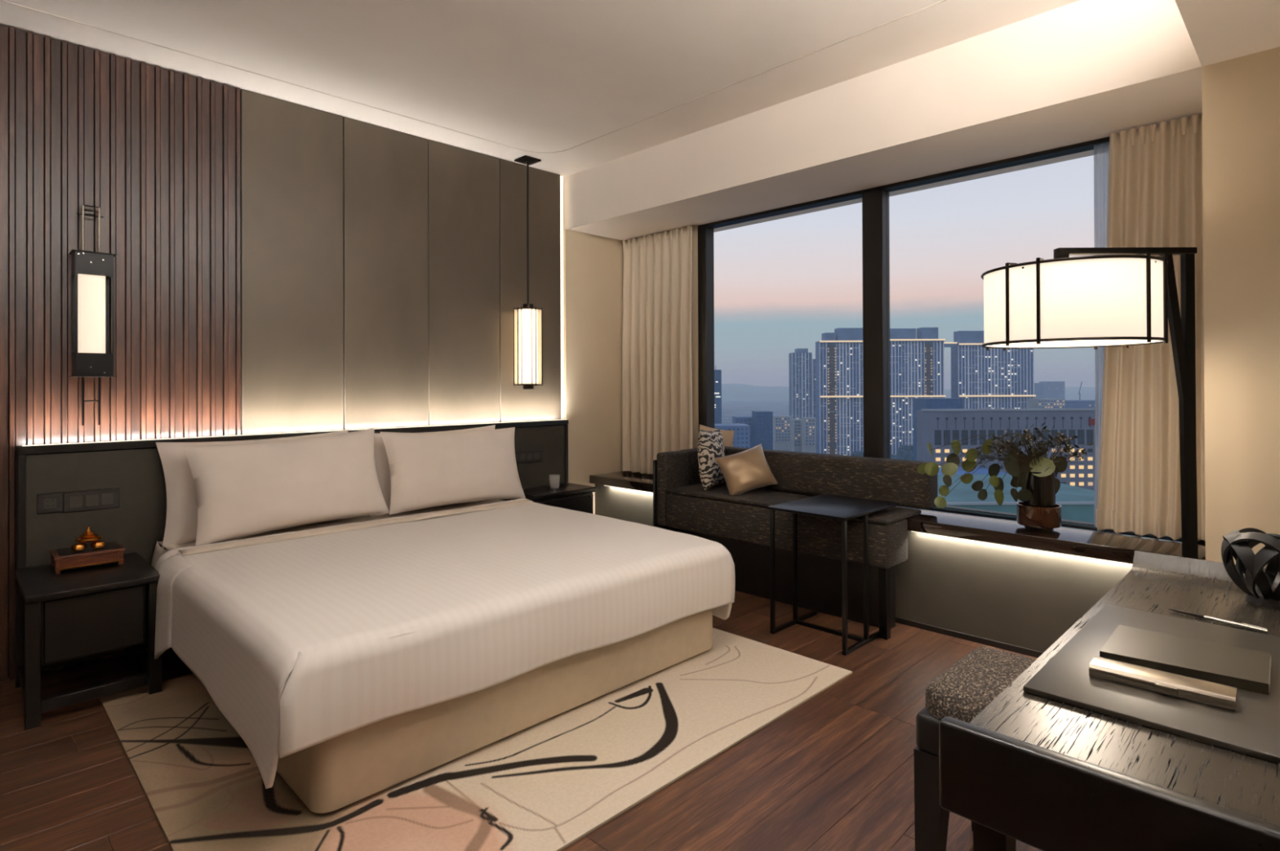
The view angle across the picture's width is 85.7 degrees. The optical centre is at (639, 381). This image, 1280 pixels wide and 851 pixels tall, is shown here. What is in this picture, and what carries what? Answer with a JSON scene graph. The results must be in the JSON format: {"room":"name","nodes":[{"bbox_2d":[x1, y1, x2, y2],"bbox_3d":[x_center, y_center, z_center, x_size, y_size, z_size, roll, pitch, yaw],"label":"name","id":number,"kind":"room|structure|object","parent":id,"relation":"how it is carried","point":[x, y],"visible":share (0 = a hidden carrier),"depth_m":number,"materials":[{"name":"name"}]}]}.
{"room":"hotel room","nodes":[
{"label":"hotel room","id":0,"kind":"room"},
{"bbox_2d":[0,24,623,682],"bbox_3d":[-2.012,-0.074,3.531,0.162,2.793,5.750,0,0,45],"label":"wall","id":1,"kind":"structure","parent":0,"point":[280,265],"depth_m":3.51,"materials":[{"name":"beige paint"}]},
{"bbox_2d":[68,204,117,425],"bbox_3d":[-2.359,-0.290,2.978,0.132,0.954,0.152,0,0,45],"label":"wall sconce","id":2,"kind":"object","parent":1,"relation":"attached to","point":[91,271],"visible":1,"depth_m":2.95,"materials":[{"name":"black metal"}]},
{"bbox_2d":[16,418,568,647],"bbox_3d":[-1.535,0.741,3.837,0.070,0.962,2.866,0,0,45],"label":"headboard","id":3,"kind":"object","parent":1,"relation":"attached to","point":[135,467],"visible":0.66,"depth_m":3.06,"materials":[{"name":"leather"}]},
{"bbox_2d":[36,492,62,514],"bbox_3d":[-2.461,0.505,2.880,0.012,0.082,0.082,0,0,45],"label":"socket plate","id":4,"kind":"object","parent":3,"relation":"attached to","point":[46,503],"visible":1,"depth_m":2.88,"materials":[{"name":"plastic"}]},
{"bbox_2d":[63,487,119,512],"bbox_3d":[-2.363,0.509,2.977,0.012,0.086,0.190,0,0,45],"label":"switch panel","id":5,"kind":"object","parent":3,"relation":"attached to","point":[99,499],"visible":1,"depth_m":2.97,"materials":[{"name":"plastic"}]},
{"bbox_2d":[515,448,542,463],"bbox_3d":[-0.760,0.497,4.581,0.012,0.081,0.266,0,0,45],"label":"switch panel","id":6,"kind":"object","parent":3,"relation":"attached to","point":[532,455],"visible":0.77,"depth_m":4.59,"materials":[{"name":"plastic"}]},
{"bbox_2d":[0,590,1041,850],"bbox_3d":[-0.428,1.258,1.610,4.897,0.100,5.272,0,0,45],"label":"floor","id":7,"kind":"structure","parent":0,"point":[835,771],"depth_m":2.13,"materials":[{"name":"brown wood"}]},
{"bbox_2d":[14,551,162,729],"bbox_3d":[-2.195,0.988,2.743,0.534,0.465,0.403,0,0,45],"label":"nightstand","id":8,"kind":"object","parent":7,"relation":"on","point":[77,615],"visible":0.96,"depth_m":2.60,"materials":[{"name":"black wood"}]},
{"bbox_2d":[48,540,124,573],"bbox_3d":[-2.283,0.722,2.852,0.196,0.068,0.226,0,0,45],"label":"box","id":9,"kind":"object","parent":8,"relation":"on","point":[62,558],"visible":0.99,"depth_m":2.80,"materials":[{"name":"brown wood"}]},
{"bbox_2d":[70,524,106,551],"bbox_3d":[-2.272,0.638,2.842,0.092,0.098,0.117,0,0,45],"label":"brass ornament","id":10,"kind":"object","parent":9,"relation":"on","point":[88,535],"visible":1,"depth_m":2.83,"materials":[{"name":"gold metal"}]},
{"bbox_2d":[70,542,87,551],"bbox_3d":[-2.288,0.673,2.815,0.055,0.029,0.055,0,0,45],"label":"bowl","id":11,"kind":"object","parent":10,"relation":"on","point":[78,546],"depth_m":2.80,"materials":[{"name":"gold metal"}]},
{"bbox_2d":[89,540,106,548],"bbox_3d":[-2.244,0.673,2.859,0.055,0.029,0.055,0,0,45],"label":"bowl","id":12,"kind":"object","parent":10,"relation":"on","point":[98,544],"depth_m":2.84,"materials":[{"name":"gold metal"}]},
{"bbox_2d":[100,627,852,850],"bbox_3d":[-0.594,1.209,2.754,1.929,0.008,2.240,0,0,45],"label":"rug","id":13,"kind":"object","parent":7,"relation":"on","point":[547,784],"visible":0.4,"depth_m":2.16,"materials":[{"name":"fabric"}]},
{"bbox_2d":[151,497,735,813],"bbox_3d":[-0.908,0.946,3.071,1.903,0.523,1.942,0,0,45],"label":"bed","id":14,"kind":"object","parent":13,"relation":"on","point":[353,660],"visible":0.98,"depth_m":2.34,"materials":[{"name":"white fabric"}]},
{"bbox_2d":[155,429,355,548],"bbox_3d":[-1.833,0.493,3.366,0.166,0.478,0.867,0,0,44],"label":"pillow","id":15,"kind":"object","parent":14,"relation":"on","point":[181,522],"visible":0.17,"depth_m":3.10,"materials":[{"name":"white fabric"}]},
{"bbox_2d":[182,427,389,545],"bbox_3d":[-1.653,0.478,3.299,0.223,0.471,0.888,0,0,44],"label":"pillow","id":16,"kind":"object","parent":14,"relation":"on","point":[242,490],"visible":0.99,"depth_m":3.19,"materials":[{"name":"white fabric"}]},
{"bbox_2d":[370,424,495,516],"bbox_3d":[-1.182,0.499,4.031,0.156,0.462,0.839,0,0,42],"label":"pillow","id":17,"kind":"object","parent":14,"relation":"on","point":[382,466],"visible":0.11,"depth_m":3.77,"materials":[{"name":"white fabric"}]},
{"bbox_2d":[380,426,525,515],"bbox_3d":[-1.043,0.485,3.942,0.859,0.442,0.216,0,0,-41],"label":"pillow","id":18,"kind":"object","parent":14,"relation":"on","point":[427,469],"visible":1,"depth_m":3.83,"materials":[{"name":"white fabric"}]},
{"bbox_2d":[508,482,595,513],"bbox_3d":[-0.572,0.961,4.533,0.298,0.520,0.513,0,0,45],"label":"nightstand","id":19,"kind":"object","parent":7,"relation":"on","point":[579,497],"visible":0.38,"depth_m":4.48,"materials":[{"name":"black wood"}]},
{"bbox_2d":[546,487,562,489],"bbox_3d":[-0.560,0.699,4.526,0.106,0.004,0.106,0,0,45],"label":"coaster","id":20,"kind":"object","parent":19,"relation":"on","point":[548,488],"visible":1,"depth_m":4.51,"materials":[{"name":"black leather"}]},
{"bbox_2d":[653,445,937,639],"bbox_3d":[0.809,0.813,3.906,1.548,0.800,0.512,0,0,45],"label":"sofa","id":21,"kind":"object","parent":7,"relation":"on","point":[740,522],"visible":0.66,"depth_m":3.72,"materials":[{"name":"black fabric"}]},
{"bbox_2d":[697,429,725,489],"bbox_3d":[0.446,0.471,4.263,0.136,0.376,0.373,0,0,31],"label":"patterned cushion","id":22,"kind":"object","parent":21,"relation":"on","point":[710,443],"visible":0.89,"depth_m":4.13,"materials":[{"name":"fabric"}]},
{"bbox_2d":[699,424,734,446],"bbox_3d":[0.504,0.482,4.652,0.335,0.389,0.082,0,0,41],"label":"cushion","id":23,"kind":"object","parent":21,"relation":"on","point":[727,435],"visible":0.16,"depth_m":4.56,"materials":[{"name":"fabric"}]},
{"bbox_2d":[714,443,777,494],"bbox_3d":[0.624,0.521,4.056,0.352,0.306,0.170,0,0,-17],"label":"cushion","id":24,"kind":"object","parent":21,"relation":"on","point":[748,469],"visible":0.98,"depth_m":4.01,"materials":[{"name":"beige fabric"}]},
{"bbox_2d":[767,493,898,655],"bbox_3d":[0.950,0.904,3.376,0.414,0.612,0.542,0,0,45],"label":"side table","id":25,"kind":"object","parent":7,"relation":"on","point":[842,508],"visible":0.93,"depth_m":3.31,"materials":[{"name":"black metal"}]},
{"bbox_2d":[913,645,1036,850],"bbox_3d":[0.919,0.949,1.605,0.410,0.508,0.410,0,0,45],"label":"stool","id":26,"kind":"object","parent":7,"relation":"on","point":[962,691],"visible":0.36,"depth_m":1.59,"materials":[{"name":"fabric"}]},
{"bbox_2d":[925,645,1036,722],"bbox_3d":[0.918,0.730,1.606,0.410,0.070,0.410,0,0,45],"label":"cushion","id":27,"kind":"object","parent":26,"relation":"on","point":[963,690],"depth_m":1.60,"materials":[{"name":"fabric"}]},
{"bbox_2d":[981,247,1198,559],"bbox_3d":[1.536,0.381,2.279,0.754,1.646,0.522,0,0,0],"label":"floor lamp","id":28,"kind":"object","parent":7,"relation":"on","point":[1107,296],"visible":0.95,"depth_m":2.15,"materials":[{"name":"black metal"}]},
{"bbox_2d":[938,550,1279,850],"bbox_3d":[1.118,0.819,1.136,0.754,0.762,1.218,0,0,45],"label":"writing desk","id":29,"kind":"object","parent":7,"relation":"on","point":[1042,773],"visible":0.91,"depth_m":0.90,"materials":[{"name":"brown wood"}]},
{"bbox_2d":[1022,604,1279,763],"bbox_3d":[1.021,0.475,1.047,0.641,0.009,0.563,0,0,45],"label":"desk pad","id":30,"kind":"object","parent":29,"relation":"on","point":[1253,729],"visible":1,"depth_m":1.04,"materials":[{"name":"grey leather"}]},
{"bbox_2d":[1088,655,1237,711],"bbox_3d":[0.802,0.462,1.064,0.178,0.019,0.061,0,0,43],"label":"pencil case","id":31,"kind":"object","parent":30,"relation":"on","point":[1211,693],"visible":1,"depth_m":1.05,"materials":[{"name":"metal"}]},
{"bbox_2d":[1099,624,1271,694],"bbox_3d":[0.918,0.463,1.162,0.216,0.016,0.184,0,0,45],"label":"book","id":32,"kind":"object","parent":30,"relation":"on","point":[1240,668],"visible":0.88,"depth_m":1.15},
{"bbox_2d":[1168,608,1268,633],"bbox_3d":[1.155,0.476,1.385,0.009,0.010,0.160,0,0,-33],"label":"pen","id":33,"kind":"object","parent":29,"relation":"on","point":[1248,626],"visible":1,"depth_m":1.36,"materials":[{"name":"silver metal"}]},
{"bbox_2d":[1221,527,1279,606],"bbox_3d":[1.373,0.403,1.511,0.154,0.157,0.152,0,0,0],"label":"sculpture","id":34,"kind":"object","parent":29,"relation":"on","point":[1257,583],"visible":1,"depth_m":1.50,"materials":[{"name":"black plastic"}]},
{"bbox_2d":[0,0,1079,177],"bbox_3d":[-0.557,-1.535,1.504,4.897,0.100,4.938,0,0,45],"label":"ceiling","id":35,"kind":"structure","parent":0,"point":[544,77],"depth_m":3.08,"materials":[{"name":"paint"}]},
{"bbox_2d":[0,0,946,152],"bbox_3d":[-1.047,-1.480,1.947,3.018,0.003,4.272,0,0,45],"label":"trim","id":36,"kind":"structure","parent":35,"relation":"attached to","point":[0,0],"depth_m":3.24,"materials":[{"name":"white paint"}]},
{"bbox_2d":[513,155,542,388],"bbox_3d":[-0.739,-0.712,4.557,0.190,1.516,0.189,0,0,45],"label":"pendant lantern","id":37,"kind":"object","parent":35,"relation":"hanging from","point":[528,371],"visible":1,"depth_m":4.51,"materials":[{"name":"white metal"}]},
{"bbox_2d":[691,226,698,448],"bbox_3d":[0.176,-0.206,5.130,0.754,1.773,0.095,0,0,45],"label":"wall","id":38,"kind":"structure","parent":0,"point":[695,229],"depth_m":4.85,"materials":[{"name":"beige paint"}]},
{"bbox_2d":[697,136,1204,541],"bbox_3d":[1.431,-0.216,3.864,2.811,1.773,0.090,0,0,45],"label":"window","id":39,"kind":"structure","parent":38,"relation":"in","point":[875,201],"depth_m":3.92,"materials":[{"name":"black metal"}]},
{"bbox_2d":[1093,142,1109,526],"bbox_3d":[2.118,-0.211,3.132,0.104,1.749,0.026,0,0,45],"label":"sheer curtain","id":40,"kind":"object","parent":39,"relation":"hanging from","point":[1101,152],"visible":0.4,"depth_m":3.16,"materials":[{"name":"grey fabric"}]},
{"bbox_2d":[595,484,1133,652],"bbox_3d":[1.110,0.974,4.067,3.565,0.478,0.578,0,0,45],"label":"wall","id":41,"kind":"structure","parent":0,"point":[1028,598],"depth_m":3.17,"materials":[{"name":"grey paint"}]},
{"bbox_2d":[589,471,1205,564],"bbox_3d":[1.024,0.702,3.959,3.533,0.058,0.412,0,0,45],"label":"ledge","id":42,"kind":"object","parent":41,"relation":"on","point":[1083,540],"visible":0.35,"depth_m":3.08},
{"bbox_2d":[604,484,1132,564],"bbox_3d":[0.943,0.732,3.789,3.367,0.004,0.033,0,0,45],"label":"led strip","id":43,"kind":"object","parent":42,"relation":"attached to","point":[604,485],"visible":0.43,"depth_m":3.06,"materials":[{"name":"beige plastic"}]},
{"bbox_2d":[1016,471,1061,531],"bbox_3d":[1.807,0.533,3.128,0.176,0.265,0.176,0,0,45],"label":"vase","id":44,"kind":"object","parent":42,"relation":"on","point":[1041,513],"visible":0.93,"depth_m":3.07,"materials":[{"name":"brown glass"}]},
{"bbox_2d":[917,422,1093,507],"bbox_3d":[1.656,0.369,3.124,0.802,0.383,0.302,0,0,0],"label":"bouquet","id":45,"kind":"object","parent":44,"relation":"in","point":[1017,464],"visible":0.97,"depth_m":3.10,"materials":[{"name":"green plant"}]},
{"bbox_2d":[1016,501,1061,528],"bbox_3d":[1.807,0.600,3.128,0.176,0.092,0.176,0,0,45],"label":"bowl","id":46,"kind":"object","parent":44,"relation":"on","point":[1030,514],"depth_m":3.06,"materials":[{"name":"orange glass"}]},
{"bbox_2d":[895,616,1043,657],"bbox_3d":[0.918,1.198,3.846,3.527,0.028,0.006,0,0,45],"label":"baseboard","id":47,"kind":"structure","parent":41,"relation":"attached to","point":[1021,650],"depth_m":3.22,"materials":[{"name":"black metal"}]},
{"bbox_2d":[564,0,1202,239],"bbox_3d":[1.469,-1.344,3.529,4.897,0.480,0.832,0,0,45],"label":"beam","id":48,"kind":"structure","parent":0,"point":[1080,71],"depth_m":3.25,"materials":[{"name":"paint"}]},
{"bbox_2d":[622,225,693,473],"bbox_3d":[0.122,-0.203,5.045,0.714,1.765,0.078,0,0,45],"label":"curtain","id":49,"kind":"object","parent":48,"relation":"hanging from","point":[657,366],"visible":0.93,"depth_m":5.03,"materials":[{"name":"beige fabric"}]},
{"bbox_2d":[1095,114,1205,541],"bbox_3d":[2.198,-0.220,2.970,0.424,1.765,0.075,0,0,45],"label":"curtain","id":50,"kind":"object","parent":48,"relation":"hanging from","point":[1155,198],"visible":0.6,"depth_m":2.97,"materials":[{"name":"beige fabric"}]},
{"bbox_2d":[1174,0,1279,66],"bbox_3d":[0.704,-1.305,0.229,1.313,0.380,4.918,0,0,45],"label":"ceiling","id":51,"kind":"structure","parent":0,"point":[1218,30],"depth_m":2.16,"materials":[{"name":"paint"}]},
{"bbox_2d":[1201,46,1279,568],"bbox_3d":[2.742,0.042,2.256,1.313,2.313,0.832,0,0,45],"label":"wall","id":52,"kind":"structure","parent":0,"point":[1241,95],"depth_m":2.36,"materials":[{"name":"beige paint"}]},
{"label":"outside","id":53,"kind":"structure","parent":0,"visible":0},
{"bbox_2d":[721,399,1095,423],"bbox_3d":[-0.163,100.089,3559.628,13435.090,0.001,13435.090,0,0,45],"label":"ground","id":54,"kind":"structure","parent":53,"point":[729,408],"depth_m":2512.88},
{"bbox_2d":[714,369,721,423],"bbox_3d":[59.952,36.417,609.714,21.908,102.198,20.300,0,0,0],"label":"office block","id":55,"kind":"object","parent":54,"relation":"on","point":[717,373],"visible":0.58,"depth_m":600.00,"materials":[{"name":"blue stone"}]},
{"bbox_2d":[714,423,750,448],"bbox_3d":[59.578,58.705,492.669,33.957,56.646,26.200,0,0,0],"label":"block","id":56,"kind":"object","parent":54,"relation":"on","point":[741,438],"visible":0.25,"depth_m":479.88,"materials":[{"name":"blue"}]},
{"bbox_2d":[732,415,751,448],"bbox_3d":[82.704,57.294,549.679,15.404,59.765,20.200,0,0,0],"label":"block","id":57,"kind":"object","parent":54,"relation":"on","point":[747,420],"visible":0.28,"depth_m":539.94,"materials":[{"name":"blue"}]},
{"bbox_2d":[751,410,773,449],"bbox_3d":[93.879,54.660,529.741,12.460,64.780,20.100,0,0,0],"label":"block","id":58,"kind":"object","parent":54,"relation":"on","point":[762,420],"visible":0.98,"depth_m":519.89,"materials":[{"name":"blue stone"}]},
{"bbox_2d":[773,415,792,451],"bbox_3d":[145.898,61.183,706.674,17.572,52.807,14.200,0,0,0],"label":"block","id":59,"kind":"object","parent":54,"relation":"on","point":[781,424],"visible":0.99,"depth_m":699.76,"materials":[{"name":"concrete"}]},
{"bbox_2d":[791,418,801,452],"bbox_3d":[152.261,61.613,666.672,9.790,51.562,14.200,0,0,0],"label":"block","id":60,"kind":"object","parent":54,"relation":"on","point":[796,424],"visible":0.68,"depth_m":659.78,"materials":[{"name":"concrete"}]},
{"bbox_2d":[788,348,812,418],"bbox_3d":[230.242,20.306,990.510,28.480,136.275,22.900,0,0,0],"label":"slim tower","id":61,"kind":"structure","parent":54,"relation":"on","point":[800,362],"depth_m":980.10,"materials":[{"name":"blue glass"}]},
{"bbox_2d":[801,417,816,453],"bbox_3d":[158.238,60.297,646.678,10.224,53.982,14.200,0,0,0],"label":"block","id":62,"kind":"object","parent":54,"relation":"on","point":[808,424],"visible":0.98,"depth_m":639.79,"materials":[{"name":"concrete"}]},
{"bbox_2d":[812,359,815,417],"bbox_3d":[254.403,27.454,1010.484,8.887,121.956,22.900,0,0,0],"label":"slim tower","id":63,"kind":"structure","parent":54,"relation":"on","point":[813,360],"depth_m":999.92,"materials":[{"name":"blue stone"}]},
{"bbox_2d":[815,328,863,455],"bbox_3d":[221.167,14.645,747.279,58.172,145.632,21.400,0,0,0],"label":"residential tower","id":64,"kind":"structure","parent":54,"relation":"on","point":[839,417],"depth_m":739.82,"materials":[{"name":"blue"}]},
{"bbox_2d":[850,450,863,456],"bbox_3d":[220.637,78.041,696.526,16.924,18.422,20.424,0,0,8],"label":"tree","id":65,"kind":"object","parent":54,"relation":"on","point":[860,453],"visible":0.47,"depth_m":689.92,"materials":[{"name":"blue plant"}]},
{"bbox_2d":[890,453,903,459],"bbox_3d":[212.763,73.789,580.622,20.541,26.019,25.620,0,0,33],"label":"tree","id":66,"kind":"object","parent":54,"relation":"on","point":[892,456],"visible":0.1,"depth_m":576.88,"materials":[{"name":"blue plant"}]},
{"bbox_2d":[895,448,913,455],"bbox_3d":[254.174,75.195,648.461,26.502,23.451,25.177,0,0,1],"label":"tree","id":67,"kind":"object","parent":54,"relation":"on","point":[900,450],"visible":0.06,"depth_m":649.07,"materials":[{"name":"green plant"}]},
{"bbox_2d":[897,451,913,460],"bbox_3d":[238.817,73.774,604.686,28.877,26.047,23.929,0,0,26],"label":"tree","id":68,"kind":"object","parent":54,"relation":"on","point":[904,455],"visible":0.26,"depth_m":601.03,"materials":[{"name":"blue plant"}]},
{"bbox_2d":[898,444,913,451],"bbox_3d":[269.609,73.961,678.341,23.929,26.047,28.877,0,0,44],"label":"tree","id":69,"kind":"object","parent":54,"relation":"on","point":[910,447],"visible":0.2,"depth_m":672.79,"materials":[{"name":"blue plant"}]},
{"bbox_2d":[721,383,1095,400],"bbox_3d":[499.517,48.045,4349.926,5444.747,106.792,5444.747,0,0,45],"label":"hills","id":70,"kind":"structure","parent":54,"relation":"on","point":[730,392],"depth_m":3853.26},
{"bbox_2d":[889,327,946,454],"bbox_3d":[289.918,14.170,749.291,74.412,146.063,21.400,0,0,0],"label":"residential tower","id":71,"kind":"structure","parent":54,"relation":"on","point":[917,366],"depth_m":741.63,"materials":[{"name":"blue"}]},
{"bbox_2d":[943,342,957,346],"bbox_3d":[333.465,-40.379,745.025,13.932,5.000,8.400,0,0,0],"label":"skybridge","id":72,"kind":"object","parent":71,"relation":"attached to","point":[946,344],"visible":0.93,"depth_m":741.26,"materials":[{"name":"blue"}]},
{"bbox_2d":[913,397,962,460],"bbox_3d":[185.347,48.159,429.730,22.045,76.229,20.200,0,0,0],"label":"block","id":73,"kind":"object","parent":54,"relation":"on","point":[919,403],"visible":0.23,"depth_m":420.00,"materials":[{"name":"blue stone"}]},
{"bbox_2d":[937,466,1008,474],"bbox_3d":[103.697,57.476,224.577,35.087,56.518,40.400,0,0,0],"label":"podium","id":74,"kind":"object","parent":54,"relation":"on","point":[982,470],"visible":0.07,"depth_m":231.43,"materials":[{"name":"concrete"}]},
{"bbox_2d":[951,330,1035,408],"bbox_3d":[383.664,15.635,751.298,82.248,142.417,21.400,0,0,0],"label":"residential tower","id":75,"kind":"structure","parent":54,"relation":"on","point":[993,378],"depth_m":743.98,"materials":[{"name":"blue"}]},
{"bbox_2d":[916,408,1094,490],"bbox_3d":[146.233,47.644,252.574,87.669,76.083,6.500,0,0,0],"label":"office building","id":76,"kind":"structure","parent":54,"relation":"on","point":[937,427],"depth_m":249.94,"materials":[{"name":"concrete"}]},
{"bbox_2d":[937,474,1095,526],"bbox_3d":[85.342,55.871,174.580,51.346,59.453,50.400,0,0,0],"label":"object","id":77,"kind":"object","parent":54,"relation":"on","point":[1077,504],"visible":0.02,"depth_m":156.75,"materials":[{"name":"concrete"}]},
{"bbox_2d":[1034,382,1044,398],"bbox_3d":[867.705,45.038,1514.902,22.250,86.217,30.100,0,0,0],"label":"block","id":78,"kind":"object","parent":54,"relation":"on","point":[1038,387],"visible":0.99,"depth_m":1499.96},
{"bbox_2d":[1026,398,1065,408],"bbox_3d":[417.429,51.724,709.751,27.157,69.630,20.200,0,0,0],"label":"block","id":79,"kind":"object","parent":54,"relation":"on","point":[1031,402],"visible":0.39,"depth_m":699.93,"materials":[{"name":"concrete"}]},
{"bbox_2d":[1039,381,1065,398],"bbox_3d":[963.873,43.330,1614.874,41.990,89.718,30.200,0,0,0],"label":"block","id":80,"kind":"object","parent":54,"relation":"on","point":[1052,389],"visible":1,"depth_m":1600.21,"materials":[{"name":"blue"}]},
{"bbox_2d":[1065,400,1095,408],"bbox_3d":[506.964,53.313,769.757,74.578,66.254,20.200,0,0,0],"label":"block","id":81,"kind":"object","parent":54,"relation":"on","point":[1068,403],"visible":0.16,"depth_m":759.96,"materials":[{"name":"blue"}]},
{"bbox_2d":[1078,381,1082,399],"bbox_3d":[829.422,42.939,1299.952,7.344,88.916,2.000,0,0,0],"label":"tower crane","id":82,"kind":"object","parent":54,"relation":"on","point":[1079,393],"visible":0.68,"depth_m":1299.37,"materials":[{"name":"grey metal"}]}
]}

